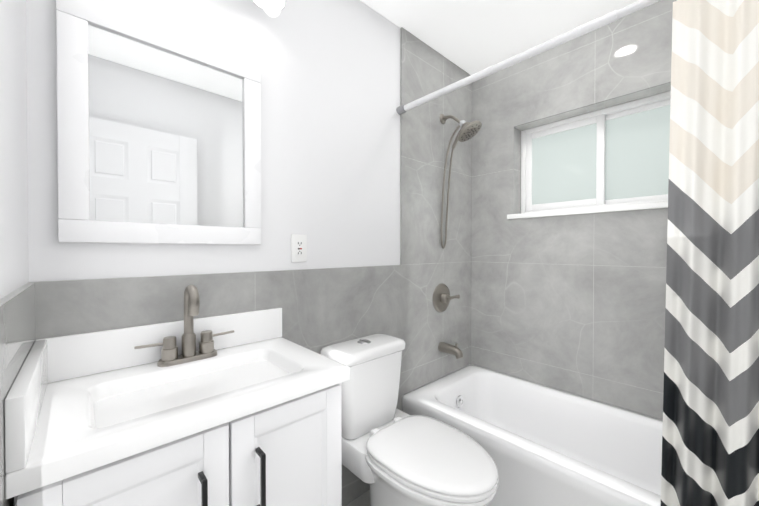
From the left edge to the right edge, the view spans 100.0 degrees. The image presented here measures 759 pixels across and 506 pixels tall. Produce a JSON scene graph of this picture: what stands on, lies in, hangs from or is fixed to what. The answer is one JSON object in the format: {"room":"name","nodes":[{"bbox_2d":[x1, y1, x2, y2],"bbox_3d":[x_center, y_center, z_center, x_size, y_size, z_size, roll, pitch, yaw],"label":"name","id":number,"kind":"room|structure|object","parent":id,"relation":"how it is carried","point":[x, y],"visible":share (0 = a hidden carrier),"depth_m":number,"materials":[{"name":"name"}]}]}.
{"room":"bathroom","nodes":[
{"label":"bathroom","id":0,"kind":"room"},
{"bbox_2d":[0,0,28,298],"bbox_3d":[-0.430,-0.009,0.224,0.120,2.440,1.520,-1,1,-43],"label":"wall","id":1,"kind":"structure","parent":0,"point":[14,264],"depth_m":0.65,"materials":[{"name":"white paint"}]},
{"bbox_2d":[0,282,35,505],"bbox_3d":[-0.661,0.642,0.575,0.012,1.130,0.700,-1,1,-43],"label":"wall tile","id":2,"kind":"structure","parent":1,"relation":"attached to","point":[17,326],"depth_m":0.55,"materials":[{"name":"grey tile"}]},
{"bbox_2d":[26,0,470,410],"bbox_3d":[-0.123,-0.023,1.631,2.490,2.440,0.120,-1,1,-43],"label":"wall","id":3,"kind":"structure","parent":0,"point":[330,130],"depth_m":1.32,"materials":[{"name":"white paint"}]},
{"bbox_2d":[56,0,260,244],"bbox_3d":[-0.656,-0.366,1.031,0.545,0.672,0.026,-1,1,-43],"label":"mirror","id":4,"kind":"object","parent":3,"relation":"attached to","point":[158,135],"visible":1,"depth_m":0.98,"materials":[{"name":"white mirror"}]},
{"bbox_2d":[35,265,401,505],"bbox_3d":[-0.386,0.635,1.302,1.383,1.130,0.012,-1,1,-43],"label":"tile wainscot","id":5,"kind":"structure","parent":3,"relation":"attached to","point":[322,308],"depth_m":1.23,"materials":[{"name":"grey tile"}]},
{"bbox_2d":[253,0,284,11],"bbox_3d":[-0.560,-0.999,1.014,0.600,0.197,0.174,-1,1,-43],"label":"sconce","id":6,"kind":"object","parent":3,"relation":"attached to","point":[273,5],"visible":1,"depth_m":1.18,"materials":[{"name":"white glass"}]},
{"bbox_2d":[291,234,306,261],"bbox_3d":[-0.338,-0.020,1.342,0.072,0.116,0.010,-1,1,-43],"label":"electrical outlet","id":7,"kind":"object","parent":3,"relation":"attached to","point":[298,248],"visible":1,"depth_m":1.34,"materials":[{"name":"white plastic"}]},
{"bbox_2d":[400,27,471,394],"bbox_3d":[0.388,-0.026,2.018,0.735,2.440,0.012,-1,1,-43],"label":"shower wall tile","id":8,"kind":"structure","parent":3,"relation":"attached to","point":[429,263],"depth_m":1.94,"materials":[{"name":"grey tile"}]},
{"bbox_2d":[432,283,459,311],"bbox_3d":[0.420,0.284,1.998,0.202,0.182,0.070,-1,1,-43],"label":"shower valve","id":9,"kind":"object","parent":8,"relation":"attached to","point":[442,298],"visible":1,"depth_m":1.98,"materials":[{"name":"silver metal"}]},
{"bbox_2d":[438,342,463,358],"bbox_3d":[0.444,0.594,1.961,0.061,0.089,0.161,-1,1,-43],"label":"tub spout","id":10,"kind":"object","parent":8,"relation":"attached to","point":[455,350],"visible":1,"depth_m":1.94,"materials":[{"name":"silver metal"}]},
{"bbox_2d":[440,114,481,248],"bbox_3d":[0.491,-0.452,1.928,0.155,0.849,0.259,-1,1,-43],"label":"shower head","id":11,"kind":"object","parent":8,"relation":"attached to","point":[468,131],"visible":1,"depth_m":1.95},
{"bbox_2d":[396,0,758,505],"bbox_3d":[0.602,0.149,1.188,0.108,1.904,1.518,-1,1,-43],"label":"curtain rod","id":12,"kind":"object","parent":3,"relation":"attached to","point":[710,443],"visible":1,"depth_m":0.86,"materials":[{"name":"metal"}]},
{"bbox_2d":[661,0,758,505],"bbox_3d":[0.969,0.153,0.793,0.108,1.904,0.402,-1,1,-43],"label":"shower curtain","id":13,"kind":"object","parent":12,"relation":"hanging from","point":[710,432],"depth_m":0.86,"materials":[{"name":"multicoloured fabric"}]},
{"bbox_2d":[346,490,369,505],"bbox_3d":[0.436,1.253,1.044,2.490,0.100,1.760,-1,1,-43],"label":"floor","id":14,"kind":"structure","parent":0,"point":[363,499],"depth_m":1.53,"materials":[{"name":"tile"}]},
{"bbox_2d":[4,285,349,505],"bbox_3d":[-0.479,0.651,0.878,0.668,1.106,0.481,-1,1,-43],"label":"bathroom vanity","id":15,"kind":"object","parent":14,"relation":"on","point":[239,409],"visible":0.98,"depth_m":0.78,"materials":[{"name":"white wood"}]},
{"bbox_2d":[134,285,233,366],"bbox_3d":[-0.581,0.217,0.982,0.272,0.240,0.112,-1,1,-43],"label":"faucet","id":16,"kind":"object","parent":15,"relation":"on","point":[217,332],"depth_m":1.00,"materials":[{"name":"silver metal"}]},
{"bbox_2d":[320,334,497,505],"bbox_3d":[0.120,0.801,1.281,0.418,0.798,0.708,-1,1,-43],"label":"toilet","id":17,"kind":"object","parent":14,"relation":"on","point":[392,455],"visible":0.98,"depth_m":1.26,"materials":[{"name":"white ceramic"}]},
{"bbox_2d":[402,365,662,505],"bbox_3d":[0.904,0.999,1.477,0.728,0.400,1.516,-1,1,-43],"label":"bathtub","id":18,"kind":"object","parent":14,"relation":"on","point":[541,445],"visible":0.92,"depth_m":1.58,"materials":[{"name":"white ceramic"}]},
{"bbox_2d":[361,0,638,74],"bbox_3d":[0.436,-1.287,1.020,2.490,0.100,1.760,-1,1,-43],"label":"ceiling","id":19,"kind":"structure","parent":0,"point":[470,37],"depth_m":1.71,"materials":[{"name":"white paint"}]},
{"bbox_2d":[471,91,667,420],"bbox_3d":[1.259,-0.024,1.799,0.240,2.440,1.520,-1,1,-43],"label":"wall","id":20,"kind":"structure","parent":0,"point":[561,390],"depth_m":1.80,"materials":[{"name":"grey tile"}]},
{"bbox_2d":[471,0,676,419],"bbox_3d":[1.204,-0.225,1.746,0.112,2.038,1.496,-1,1,-43],"label":"wall tile","id":21,"kind":"structure","parent":20,"relation":"attached to","point":[574,304],"depth_m":1.79,"materials":[{"name":"grey tile"}]},
{"bbox_2d":[507,201,667,218],"bbox_3d":[1.187,-0.229,1.744,0.138,0.030,0.940,-1,1,-43],"label":"window sill","id":22,"kind":"structure","parent":20,"relation":"attached to","point":[641,206],"depth_m":1.69,"materials":[{"name":"white stone"}]},
{"bbox_2d":[521,91,670,212],"bbox_3d":[1.268,-0.524,1.816,0.082,0.560,0.880,-1,1,-43],"label":"window","id":23,"kind":"structure","parent":20,"relation":"in","point":[615,155],"depth_m":1.80,"materials":[{"name":"white glass"}]}
]}

